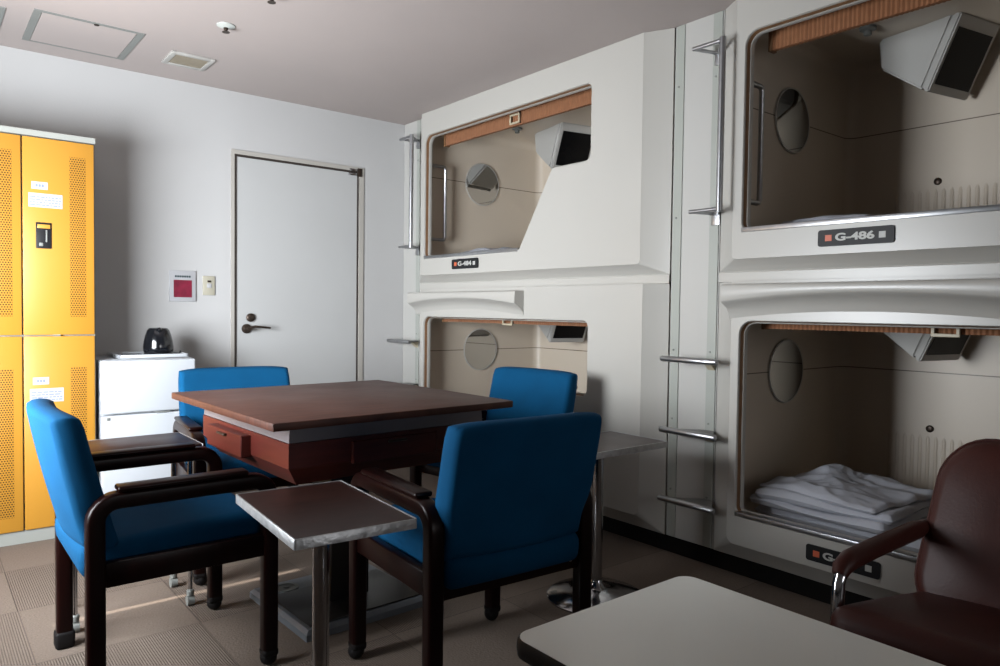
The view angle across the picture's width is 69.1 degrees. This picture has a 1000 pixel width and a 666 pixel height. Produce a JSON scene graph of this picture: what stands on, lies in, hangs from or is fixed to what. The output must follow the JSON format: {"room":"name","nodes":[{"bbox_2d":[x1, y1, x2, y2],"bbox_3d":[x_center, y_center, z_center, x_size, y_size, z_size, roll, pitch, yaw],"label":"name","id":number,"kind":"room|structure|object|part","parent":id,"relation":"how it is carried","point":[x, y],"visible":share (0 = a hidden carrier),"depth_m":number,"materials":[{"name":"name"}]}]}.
{"room":"dormitory","nodes":[
{"label":"dormitory","id":0,"kind":"room"},
{"bbox_2d":[0,45,404,382],"bbox_3d":[-1.662,-0.246,4.347,4.790,2.370,0.120,-1,2,-39],"label":"wall","id":1,"kind":"structure","parent":0,"point":[163,146],"depth_m":4.13,"materials":[{"name":"white paint"}]},
{"bbox_2d":[169,270,195,301],"bbox_3d":[-1.811,-0.268,4.140,0.144,0.176,0.012,-1,2,-39],"label":"wall sign","id":2,"kind":"object","parent":1,"relation":"attached to","point":[182,284],"visible":1,"depth_m":4.13,"materials":[{"name":"white paper"}]},
{"bbox_2d":[203,276,214,294],"bbox_3d":[-1.698,-0.277,4.232,0.068,0.112,0.012,-1,2,-39],"label":"light switch","id":3,"kind":"object","parent":1,"relation":"attached to","point":[208,281],"visible":1,"depth_m":4.23,"materials":[{"name":"beige plastic"}]},
{"bbox_2d":[231,149,363,384],"bbox_3d":[-1.273,-0.079,4.609,0.875,2.030,0.154,-1,2,-39],"label":"door","id":4,"kind":"structure","parent":1,"relation":"in","point":[297,225],"depth_m":4.58,"materials":[{"name":"white paint"}]},
{"bbox_3d":[-1.473,-0.026,4.390,0.159,0.058,0.063,-1,2,-39],"label":"handle","id":5,"kind":"part","parent":4,"relation":"part of","materials":[{"name":"brown metal"}]},
{"bbox_3d":[-0.969,-1.062,4.786,0.060,0.044,0.013,-1,2,-39],"label":"hinge plate","id":6,"kind":"part","parent":4,"relation":"part of","materials":[{"name":"silver metal"}]},
{"bbox_2d":[387,339,417,347],"bbox_3d":[-0.637,0.071,4.907,0.137,0.058,0.283,-1,2,-39],"label":"step","id":7,"kind":"structure","parent":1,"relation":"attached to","point":[414,343],"depth_m":4.89,"materials":[{"name":"metal"}]},
{"bbox_2d":[389,381,417,385],"bbox_3d":[-0.641,0.362,4.916,0.137,0.058,0.283,-1,2,-39],"label":"step","id":8,"kind":"structure","parent":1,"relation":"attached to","point":[415,384],"depth_m":4.91,"materials":[{"name":"metal"}]},
{"bbox_2d":[398,134,420,254],"bbox_3d":[-0.581,-0.911,4.828,0.132,0.777,0.159,-1,2,-39],"label":"grab rail","id":9,"kind":"object","parent":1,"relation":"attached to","point":[412,139],"visible":1,"depth_m":4.74,"materials":[{"name":"metal"}]},
{"bbox_2d":[403,119,421,385],"bbox_3d":[-0.600,-0.295,4.987,0.034,2.286,0.215,-1,2,-39],"label":"trim","id":10,"kind":"structure","parent":1,"relation":"attached to","point":[411,270],"depth_m":4.98,"materials":[{"name":"grey metal"}]},
{"bbox_2d":[603,516,871,604],"bbox_3d":[0.802,0.962,3.317,0.020,0.084,4.660,-1,2,-39],"label":"baseboard","id":11,"kind":"structure","parent":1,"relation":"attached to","point":[819,591],"depth_m":3.08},
{"bbox_2d":[0,0,734,124],"bbox_3d":[1.024,-1.340,1.010,4.790,0.100,8.570,-1,2,-39],"label":"ceiling","id":12,"kind":"structure","parent":0,"point":[393,61],"depth_m":3.43,"materials":[{"name":"white paint"}]},
{"bbox_2d":[0,6,5,25],"bbox_3d":[-2.439,-1.399,3.154,0.445,0.009,0.460,-1,2,-39],"label":"access hatch","id":13,"kind":"object","parent":12,"relation":"attached to","point":[2,9],"visible":1,"depth_m":3.16,"materials":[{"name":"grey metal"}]},
{"bbox_2d":[22,8,144,59],"bbox_3d":[-1.977,-1.402,3.438,0.440,0.009,0.460,-1,2,-39],"label":"access hatch","id":14,"kind":"object","parent":12,"relation":"attached to","point":[48,28],"visible":1,"depth_m":3.42,"materials":[{"name":"grey metal"}]},
{"bbox_2d":[161,50,215,70],"bbox_3d":[-1.612,-1.406,3.753,0.210,0.012,0.210,-1,2,-39],"label":"ceiling vent","id":15,"kind":"object","parent":12,"relation":"in","point":[176,58],"visible":1,"depth_m":3.74,"materials":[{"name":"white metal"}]},
{"bbox_2d":[216,22,234,33],"bbox_3d":[-1.240,-1.376,3.283,0.080,0.032,0.080,-1,2,-39],"label":"sprinkler","id":16,"kind":"object","parent":12,"relation":"attached to","point":[226,26],"visible":1,"depth_m":3.27,"materials":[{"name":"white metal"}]},
{"bbox_2d":[0,467,830,665],"bbox_3d":[0.992,1.128,1.089,4.790,0.100,8.570,-1,2,-39],"label":"floor","id":17,"kind":"structure","parent":0,"point":[150,622],"depth_m":2.58,"materials":[{"name":"carpet"}]},
{"bbox_2d":[0,125,95,546],"bbox_3d":[-2.418,0.017,3.370,0.887,1.889,0.454,-1,2,-39],"label":"lockers","id":18,"kind":"object","parent":17,"relation":"on","point":[48,329],"visible":0.78,"depth_m":3.33,"materials":[{"name":"yellow metal"}]},
{"bbox_3d":[-2.279,-0.439,3.195,0.286,0.900,0.019,-1,2,-39],"label":"locker door","id":19,"kind":"part","parent":18,"relation":"part of","materials":[{"name":"yellow metal"}]},
{"bbox_3d":[-2.291,0.461,3.224,0.286,0.889,0.019,-1,2,-39],"label":"locker door","id":20,"kind":"part","parent":18,"relation":"part of","materials":[{"name":"yellow metal"}]},
{"bbox_2d":[30,196,60,206],"bbox_3d":[-2.086,-0.604,3.331,0.122,0.042,0.001,-1,2,-39],"label":"print","id":21,"kind":"object","parent":18,"relation":"attached to","point":[35,201],"depth_m":3.33},
{"bbox_2d":[31,391,61,399],"bbox_3d":[-2.097,0.291,3.359,0.122,0.042,0.001,-1,2,-39],"label":"print","id":22,"kind":"object","parent":18,"relation":"attached to","point":[51,395],"depth_m":3.36},
{"bbox_3d":[-2.053,-0.442,3.378,0.286,0.900,0.019,-1,2,-39],"label":"locker door","id":23,"kind":"part","parent":18,"relation":"part of","materials":[{"name":"yellow metal"}]},
{"bbox_3d":[-2.064,0.458,3.407,0.286,0.889,0.019,-1,2,-39],"label":"locker door","id":24,"kind":"part","parent":18,"relation":"part of","materials":[{"name":"yellow metal"}]},
{"bbox_2d":[73,432,202,631],"bbox_3d":[-1.346,0.699,2.626,0.434,0.600,0.303,-1,2,-39],"label":"side table","id":25,"kind":"object","parent":17,"relation":"on","point":[176,437],"visible":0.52,"depth_m":2.65,"materials":[{"name":"brown wood"}]},
{"bbox_3d":[-1.423,0.696,2.427,0.017,0.527,0.017,-1,2,-39],"label":"leg","id":26,"kind":"part","parent":25,"relation":"part of","materials":[{"name":"silver metal"}]},
{"bbox_3d":[-1.274,0.685,2.830,0.017,0.527,0.017,-1,2,-39],"label":"leg","id":27,"kind":"part","parent":25,"relation":"part of","materials":[{"name":"silver metal"}]},
{"bbox_3d":[-1.135,0.692,2.659,0.017,0.527,0.017,-1,2,-39],"label":"leg","id":28,"kind":"part","parent":25,"relation":"part of","materials":[{"name":"silver metal"}]},
{"bbox_2d":[96,355,194,493],"bbox_3d":[-1.884,0.539,3.798,0.437,0.830,0.446,-1,2,-39],"label":"refrigerator","id":29,"kind":"object","parent":17,"relation":"on","point":[134,395],"visible":0.52,"depth_m":3.58,"materials":[{"name":"white metal"}]},
{"bbox_3d":[-1.762,0.663,3.649,0.437,0.526,0.042,-1,2,-39],"label":"door","id":30,"kind":"part","parent":29,"relation":"part of","materials":[{"name":"white metal"}]},
{"bbox_2d":[107,351,187,358],"bbox_3d":[-1.855,0.113,3.820,0.330,0.018,0.280,-1,2,-39],"label":"tray","id":31,"kind":"object","parent":29,"relation":"on","point":[112,354],"visible":0.88,"depth_m":3.73,"materials":[{"name":"white plastic"}]},
{"bbox_2d":[121,350,180,354],"bbox_3d":[-1.800,0.323,3.891,0.206,0.460,0.428,1,2,14],"label":"cord","id":32,"kind":"object","parent":31,"relation":"on","point":[180,350],"visible":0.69,"depth_m":3.73,"materials":[{"name":"black plastic"}]},
{"bbox_2d":[143,327,173,353],"bbox_3d":[-1.809,0.043,3.827,0.168,0.148,0.148,2,2,25],"label":"electric kettle","id":33,"kind":"object","parent":31,"relation":"on","point":[157,340],"visible":0.95,"depth_m":3.77,"materials":[{"name":"black plastic"}]},
{"bbox_3d":[-1.757,0.263,3.636,0.437,0.260,0.042,-1,2,-39],"label":"door","id":34,"kind":"part","parent":29,"relation":"part of","materials":[{"name":"white metal"}]},
{"bbox_2d":[26,398,277,665],"bbox_3d":[-1.087,0.608,2.243,0.616,0.814,0.572,-1,2,-39],"label":"armchair","id":35,"kind":"object","parent":17,"relation":"on","point":[137,531],"visible":0.98,"depth_m":2.06,"materials":[{"name":"blue fabric"}]},
{"bbox_3d":[-1.253,0.390,2.098,0.182,0.374,0.500,-1,2,-39],"label":"backrest","id":36,"kind":"part","parent":35,"relation":"part of","materials":[{"name":"blue fabric"}]},
{"bbox_3d":[-1.214,0.691,2.473,0.518,0.570,0.046,-1,2,-39],"label":"arm frame","id":37,"kind":"part","parent":35,"relation":"part of","materials":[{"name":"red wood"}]},
{"bbox_3d":[-1.062,0.596,2.262,0.508,0.120,0.462,-1,2,-39],"label":"seat","id":38,"kind":"part","parent":35,"relation":"part of","materials":[{"name":"blue fabric"}]},
{"bbox_3d":[-0.891,0.708,2.074,0.518,0.570,0.046,-1,2,-39],"label":"arm frame","id":39,"kind":"part","parent":35,"relation":"part of","materials":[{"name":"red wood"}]},
{"bbox_3d":[-0.890,0.644,2.072,0.428,0.067,0.028,-1,2,-39],"label":"rail","id":40,"kind":"part","parent":35,"relation":"part of","materials":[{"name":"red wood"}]},
{"bbox_2d":[173,366,311,585],"bbox_3d":[-1.115,0.576,3.222,0.572,0.814,0.616,0,2,-33],"label":"armchair","id":41,"kind":"object","parent":17,"relation":"on","point":[189,422],"visible":0.3,"depth_m":3.27,"materials":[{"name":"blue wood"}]},
{"bbox_3d":[-1.307,0.608,3.044,0.028,0.067,0.428,0,2,-33],"label":"rail","id":42,"kind":"part","parent":41,"relation":"part of","materials":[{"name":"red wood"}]},
{"bbox_3d":[-1.308,0.671,3.046,0.046,0.570,0.518,0,2,-33],"label":"arm frame","id":43,"kind":"part","parent":41,"relation":"part of","materials":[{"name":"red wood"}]},
{"bbox_3d":[-1.099,0.566,3.195,0.462,0.120,0.508,0,2,-33],"label":"seat","id":44,"kind":"part","parent":41,"relation":"part of","materials":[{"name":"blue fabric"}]},
{"bbox_3d":[-1.232,0.349,3.397,0.500,0.374,0.182,0,2,-33],"label":"backrest","id":45,"kind":"part","parent":41,"relation":"part of","materials":[{"name":"blue fabric"}]},
{"bbox_3d":[-0.973,0.619,3.001,0.480,0.045,0.027,0,2,-33],"label":"rail","id":46,"kind":"part","parent":41,"relation":"part of","materials":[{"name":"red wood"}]},
{"bbox_2d":[236,480,416,665],"bbox_3d":[-0.455,0.735,1.841,0.380,0.600,0.462,-1,2,-35],"label":"side table","id":47,"kind":"object","parent":17,"relation":"on","point":[316,516],"visible":1,"depth_m":1.81,"materials":[{"name":"brown wood"}]},
{"bbox_2d":[172,380,512,642],"bbox_3d":[-0.610,0.621,2.729,0.914,0.768,0.942,-1,2,-41],"label":"table","id":48,"kind":"object","parent":17,"relation":"on","point":[319,432],"visible":0.73,"depth_m":2.48,"materials":[{"name":"brown wood"}]},
{"bbox_3d":[-0.957,0.345,2.491,0.013,0.007,0.070,-1,2,-41],"label":"drawer pull","id":49,"kind":"part","parent":48,"relation":"part of","materials":[{"name":"brown metal"}]},
{"bbox_3d":[-0.936,0.368,2.510,0.044,0.073,0.320,-1,2,-41],"label":"drawer","id":50,"kind":"part","parent":48,"relation":"part of","materials":[{"name":"red wood"}]},
{"bbox_3d":[-0.601,0.989,2.725,0.500,0.034,0.480,-1,2,-41],"label":"plate","id":51,"kind":"part","parent":48,"relation":"part of","materials":[{"name":"grey metal"}]},
{"bbox_3d":[-0.349,0.379,2.421,0.330,0.073,0.018,-1,2,-41],"label":"drawer","id":52,"kind":"part","parent":48,"relation":"part of","materials":[{"name":"red wood"}]},
{"bbox_3d":[-0.339,0.355,2.409,0.070,0.007,0.013,-1,2,-41],"label":"drawer pull","id":53,"kind":"part","parent":48,"relation":"part of","materials":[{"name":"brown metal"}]},
{"bbox_2d":[348,412,601,665],"bbox_3d":[-0.072,0.622,2.185,0.572,0.814,0.616,-1,2,-35],"label":"armchair","id":54,"kind":"object","parent":17,"relation":"on","point":[513,503],"visible":0.91,"depth_m":1.95,"materials":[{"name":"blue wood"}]},
{"bbox_3d":[-0.309,0.651,2.077,0.028,0.067,0.428,-1,2,-35],"label":"rail","id":55,"kind":"part","parent":54,"relation":"part of","materials":[{"name":"red wood"}]},
{"bbox_3d":[-0.310,0.715,2.079,0.046,0.570,0.518,-1,2,-35],"label":"arm frame","id":56,"kind":"part","parent":54,"relation":"part of","materials":[{"name":"red wood"}]},
{"bbox_3d":[-0.090,0.610,2.212,0.462,0.120,0.508,-1,2,-35],"label":"seat","id":57,"kind":"part","parent":54,"relation":"part of","materials":[{"name":"blue fabric"}]},
{"bbox_3d":[0.032,0.675,2.039,0.480,0.050,0.026,-1,2,-35],"label":"rail","id":58,"kind":"part","parent":54,"relation":"part of","materials":[{"name":"red wood"}]},
{"bbox_3d":[0.056,0.410,2.001,0.500,0.374,0.182,-1,2,-35],"label":"backrest","id":59,"kind":"part","parent":54,"relation":"part of","materials":[{"name":"blue fabric"}]},
{"bbox_3d":[0.112,0.711,2.374,0.046,0.570,0.518,-1,2,-35],"label":"arm frame","id":60,"kind":"part","parent":54,"relation":"part of","materials":[{"name":"red wood"}]},
{"bbox_2d":[409,367,577,486],"bbox_3d":[-0.007,0.585,3.373,0.572,0.814,0.616,2,3,43],"label":"armchair","id":61,"kind":"object","parent":17,"relation":"on","point":[533,392],"visible":0.18,"depth_m":3.48,"materials":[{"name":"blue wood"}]},
{"bbox_3d":[-0.188,0.623,3.182,0.480,0.045,0.027,2,3,43],"label":"rail","id":62,"kind":"part","parent":61,"relation":"part of","materials":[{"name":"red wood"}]},
{"bbox_3d":[-0.029,0.575,3.350,0.462,0.120,0.508,2,3,43],"label":"seat","id":63,"kind":"part","parent":61,"relation":"part of","materials":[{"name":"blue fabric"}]},
{"bbox_3d":[-0.228,0.670,3.519,0.046,0.570,0.518,2,3,43],"label":"arm frame","id":64,"kind":"part","parent":61,"relation":"part of","materials":[{"name":"red wood"}]},
{"bbox_3d":[0.143,0.362,3.526,0.500,0.374,0.182,2,3,43],"label":"backrest","id":65,"kind":"part","parent":61,"relation":"part of","materials":[{"name":"blue fabric"}]},
{"bbox_2d":[407,284,670,533],"bbox_3d":[0.470,0.310,4.397,1.193,1.142,2.075,-1,2,-39],"label":"capsule","id":66,"kind":"object","parent":17,"relation":"on","point":[614,338],"visible":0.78,"depth_m":3.59,"materials":[{"name":"beige plastic"}]},
{"bbox_2d":[465,330,495,368],"bbox_3d":[-0.139,0.117,5.185,0.286,0.286,0.001,-1,2,-39],"label":"mirror","id":67,"kind":"object","parent":66,"relation":"attached to","point":[480,345],"depth_m":5.18,"materials":[{"name":"clear glass"}]},
{"bbox_3d":[-0.008,0.307,4.211,0.026,0.829,1.532,-1,2,-39],"label":"frame","id":68,"kind":"part","parent":66,"relation":"part of","materials":[{"name":"beige plastic"}]},
{"bbox_2d":[444,318,587,326],"bbox_3d":[0.085,-0.096,4.271,0.026,0.085,1.440,-1,2,-39],"label":"roller blind","id":69,"kind":"object","parent":66,"relation":"hanging from","point":[504,322],"depth_m":4.24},
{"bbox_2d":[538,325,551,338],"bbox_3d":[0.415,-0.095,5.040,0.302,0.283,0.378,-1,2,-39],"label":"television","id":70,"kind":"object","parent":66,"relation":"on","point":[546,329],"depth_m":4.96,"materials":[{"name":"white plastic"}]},
{"bbox_3d":[0.485,-0.082,4.947,0.284,0.294,0.153,0,2,-27],"label":"screen frame","id":71,"kind":"part","parent":66,"relation":"part of","materials":[{"name":"white plastic"}]},
{"bbox_2d":[420,28,722,289],"bbox_3d":[0.509,-0.833,4.380,1.132,1.141,2.075,-1,2,-39],"label":"capsule","id":72,"kind":"object","parent":66,"relation":"on","point":[568,166],"visible":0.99,"depth_m":3.83,"materials":[{"name":"beige plastic"}]},
{"bbox_3d":[-0.212,-0.420,4.384,0.006,0.060,0.268,-1,2,-39],"label":"number plate","id":73,"kind":"part","parent":72,"relation":"part of","materials":[{"name":"black plastic"}]},
{"bbox_2d":[467,164,497,204],"bbox_3d":[-0.124,-1.052,5.147,0.286,0.286,0.001,-1,2,-39],"label":"mirror","id":74,"kind":"object","parent":72,"relation":"attached to","point":[482,179],"depth_m":5.15,"materials":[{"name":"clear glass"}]},
{"bbox_3d":[0.006,-0.863,4.173,0.026,0.831,1.532,-1,2,-39],"label":"frame","id":75,"kind":"part","parent":72,"relation":"part of","materials":[{"name":"beige plastic"}]},
{"bbox_2d":[512,127,521,133],"bbox_3d":[0.117,-1.377,4.944,0.070,0.034,0.070,-1,2,-39],"label":"spot lamp","id":76,"kind":"object","parent":72,"relation":"attached to","point":[517,130],"depth_m":4.93,"materials":[{"name":"grey metal"}]},
{"bbox_2d":[446,88,591,145],"bbox_3d":[0.100,-1.259,4.233,0.026,0.099,1.440,-1,2,-39],"label":"roller blind","id":77,"kind":"object","parent":72,"relation":"hanging from","point":[581,99],"depth_m":4.17,"materials":[{"name":"brown wood"}]},
{"bbox_2d":[535,123,560,167],"bbox_3d":[0.430,-1.265,5.003,0.302,0.283,0.378,-1,2,-39],"label":"television","id":78,"kind":"object","parent":72,"relation":"on","point":[548,137],"depth_m":4.91,"materials":[{"name":"white plastic"}]},
{"bbox_3d":[0.500,-1.252,4.910,0.284,0.294,0.153,0,2,-27],"label":"screen frame","id":79,"kind":"part","parent":72,"relation":"part of","materials":[{"name":"plastic"}]},
{"bbox_3d":[0.426,-0.444,4.474,0.700,0.054,1.650,-1,2,-39],"label":"mattress","id":80,"kind":"object","parent":72,"relation":"in","visible":0},
{"bbox_2d":[461,247,510,252],"bbox_3d":[0.075,-0.538,4.827,0.549,0.087,0.587,-1,2,-39],"label":"duvet","id":81,"kind":"object","parent":80,"relation":"on","point":[477,249],"visible":0.05,"depth_m":4.71,"materials":[{"name":"white fabric"}]},
{"bbox_2d":[547,431,667,612],"bbox_3d":[0.373,0.716,2.785,0.462,0.600,0.380,-1,2,-39],"label":"side table","id":82,"kind":"object","parent":17,"relation":"on","point":[611,443],"visible":0.66,"depth_m":2.77,"materials":[{"name":"chrome"},{"name":"grey laminate"}]},
{"bbox_2d":[516,576,944,665],"bbox_3d":[0.481,0.794,1.009,0.476,0.560,0.914,-1,2,-39],"label":"table","id":83,"kind":"object","parent":17,"relation":"on","point":[681,620],"visible":1,"depth_m":1.21,"materials":[{"name":"laminate"}]},
{"bbox_2d":[714,275,999,598],"bbox_3d":[1.940,0.387,2.583,1.193,1.142,2.075,-1,2,-39],"label":"capsule","id":84,"kind":"object","parent":17,"relation":"on","point":[884,377],"visible":0.77,"depth_m":3.20,"materials":[{"name":"beige plastic"}]},
{"bbox_2d":[666,10,725,548],"bbox_3d":[0.858,-0.218,3.185,0.034,2.286,0.249,-1,2,-39],"label":"trim","id":85,"kind":"structure","parent":84,"relation":"attached to","point":[694,321],"depth_m":3.18,"materials":[{"name":"grey metal"}]},
{"bbox_2d":[657,494,714,513],"bbox_3d":[0.827,0.740,3.108,0.137,0.058,0.283,-1,2,-39],"label":"step","id":86,"kind":"structure","parent":85,"relation":"attached to","point":[703,505],"depth_m":3.08,"materials":[{"name":"metal"}]},
{"bbox_3d":[0.832,0.723,3.111,0.122,0.008,0.253,-1,2,-39],"label":"tread plate","id":87,"kind":"part","parent":86,"relation":"part of","materials":[{"name":"grey metal"}]},
{"bbox_2d":[659,426,716,441],"bbox_3d":[0.831,0.439,3.098,0.137,0.058,0.283,-1,2,-39],"label":"step","id":88,"kind":"structure","parent":85,"relation":"attached to","point":[708,435],"depth_m":3.06,"materials":[{"name":"metal"}]},
{"bbox_3d":[0.836,0.422,3.101,0.122,0.008,0.253,-1,2,-39],"label":"tread plate","id":89,"kind":"part","parent":88,"relation":"part of","materials":[{"name":"grey metal"}]},
{"bbox_2d":[660,356,718,370],"bbox_3d":[0.835,0.131,3.089,0.137,0.058,0.283,-1,2,-39],"label":"step","id":90,"kind":"structure","parent":85,"relation":"attached to","point":[710,364],"depth_m":3.05,"materials":[{"name":"metal"}]},
{"bbox_2d":[689,36,725,225],"bbox_3d":[0.890,-0.824,3.011,0.132,0.737,0.159,-1,2,-39],"label":"grab rail","id":91,"kind":"object","parent":85,"relation":"attached to","point":[720,55],"visible":1,"depth_m":2.92,"materials":[{"name":"metal"}]},
{"bbox_2d":[770,340,801,400],"bbox_3d":[1.331,0.176,3.369,0.286,0.286,0.001,-1,2,-39],"label":"mirror","id":92,"kind":"object","parent":84,"relation":"attached to","point":[785,355],"depth_m":3.37,"materials":[{"name":"clear glass"}]},
{"bbox_2d":[754,504,921,552],"bbox_3d":[1.881,0.776,2.696,0.700,0.054,1.650,-1,2,-39],"label":"mattress","id":93,"kind":"object","parent":84,"relation":"in","point":[914,546],"visible":0.06,"depth_m":2.89,"materials":[{"name":"white fabric"}]},
{"bbox_2d":[749,464,932,533],"bbox_3d":[1.449,0.648,3.010,0.604,0.156,0.594,-1,2,-39],"label":"duvet","id":94,"kind":"object","parent":93,"relation":"on","point":[839,494],"visible":0.98,"depth_m":2.87,"materials":[{"name":"white fabric"}]},
{"bbox_3d":[1.233,0.822,2.618,0.006,0.060,0.268,-1,2,-39],"label":"number plate","id":95,"kind":"part","parent":84,"relation":"part of","materials":[{"name":"black plastic"}]},
{"bbox_2d":[719,0,999,281],"bbox_3d":[1.978,-0.756,2.565,1.132,1.141,2.075,-1,2,-39],"label":"capsule","id":96,"kind":"object","parent":84,"relation":"on","point":[886,110],"visible":1,"depth_m":3.16,"materials":[{"name":"beige plastic"}]},
{"bbox_2d":[777,89,808,151],"bbox_3d":[1.345,-0.975,3.333,0.286,0.286,0.001,-1,2,-39],"label":"mirror","id":97,"kind":"object","parent":96,"relation":"attached to","point":[792,104],"depth_m":3.33,"materials":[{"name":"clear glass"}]},
{"bbox_3d":[1.476,-0.786,2.359,0.026,0.831,1.532,-1,2,-39],"label":"frame","id":98,"kind":"part","parent":96,"relation":"part of","materials":[{"name":"beige plastic"}]},
{"bbox_3d":[1.257,-0.343,2.570,0.006,0.060,0.268,-1,2,-39],"label":"number plate","id":99,"kind":"part","parent":96,"relation":"part of","materials":[{"name":"black plastic"}]},
{"bbox_2d":[772,0,950,50],"bbox_3d":[1.569,-1.182,2.419,0.026,0.099,1.440,-1,2,-39],"label":"roller blind","id":100,"kind":"object","parent":96,"relation":"hanging from","point":[871,11],"depth_m":2.74,"materials":[{"name":"brown wood"}]},
{"bbox_2d":[859,24,876,35],"bbox_3d":[1.586,-1.300,3.130,0.070,0.034,0.070,-1,2,-39],"label":"spot lamp","id":101,"kind":"object","parent":96,"relation":"attached to","point":[867,30],"depth_m":3.11,"materials":[{"name":"grey metal"}]},
{"bbox_2d":[880,15,954,89],"bbox_3d":[1.899,-1.188,3.188,0.302,0.283,0.378,-1,2,-39],"label":"television","id":102,"kind":"object","parent":96,"relation":"on","point":[921,54],"depth_m":3.10,"materials":[{"name":"white plastic"}]},
{"bbox_3d":[2.026,-0.702,3.361,0.008,0.034,0.034,-1,2,-39],"label":"round knob","id":103,"kind":"part","parent":96,"relation":"part of","materials":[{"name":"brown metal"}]},
{"bbox_3d":[1.969,-1.175,3.095,0.284,0.294,0.153,0,2,-27],"label":"screen frame","id":104,"kind":"part","parent":96,"relation":"part of","materials":[{"name":"white plastic"}]},
{"bbox_3d":[1.895,-0.367,2.660,0.700,0.054,1.650,-1,2,-39],"label":"mattress","id":105,"kind":"object","parent":96,"relation":"in","visible":0},
{"bbox_2d":[781,214,872,223],"bbox_3d":[1.496,-0.460,3.072,0.543,0.080,0.467,-1,2,-39],"label":"duvet","id":106,"kind":"object","parent":105,"relation":"on","point":[827,217],"visible":0.06,"depth_m":2.94,"materials":[{"name":"white fabric"}]},
{"bbox_3d":[1.461,0.366,2.396,0.026,0.829,1.532,-1,2,-39],"label":"frame","id":107,"kind":"part","parent":84,"relation":"part of","materials":[{"name":"beige plastic"}]},
{"bbox_2d":[765,324,999,335],"bbox_3d":[1.554,-0.037,2.455,0.026,0.085,1.440,-1,2,-39],"label":"roller blind","id":108,"kind":"object","parent":84,"relation":"hanging from","point":[933,331],"depth_m":2.61,"materials":[{"name":"brown wood"}]},
{"bbox_2d":[883,332,926,356],"bbox_3d":[1.885,-0.036,3.225,0.302,0.283,0.378,-1,2,-39],"label":"television","id":109,"kind":"object","parent":84,"relation":"on","point":[915,344],"depth_m":3.15,"materials":[{"name":"white plastic"}]},
{"bbox_3d":[2.011,0.449,3.397,0.008,0.034,0.034,-1,2,-39],"label":"round knob","id":110,"kind":"part","parent":84,"relation":"part of","materials":[{"name":"brown metal"}]},
{"bbox_3d":[1.955,-0.023,3.132,0.284,0.294,0.153,0,2,-27],"label":"screen frame","id":111,"kind":"part","parent":84,"relation":"part of","materials":[{"name":"white plastic"}]},
{"bbox_2d":[830,439,999,665],"bbox_3d":[1.040,0.662,1.417,0.593,0.814,0.578,-1,2,-39],"label":"leather armchair","id":112,"kind":"object","parent":17,"relation":"on","point":[952,618],"visible":0.88,"depth_m":1.59,"materials":[{"name":"brown leather"}]},
{"bbox_3d":[1.018,0.634,1.399,0.537,0.182,0.545,-1,2,-39],"label":"seat","id":113,"kind":"part","parent":112,"relation":"part of","materials":[{"name":"leather"}]},
{"bbox_3d":[1.196,0.460,1.535,0.197,0.403,0.539,-1,2,-39],"label":"backrest","id":114,"kind":"part","parent":112,"relation":"part of","materials":[{"name":"leather"}]}
]}

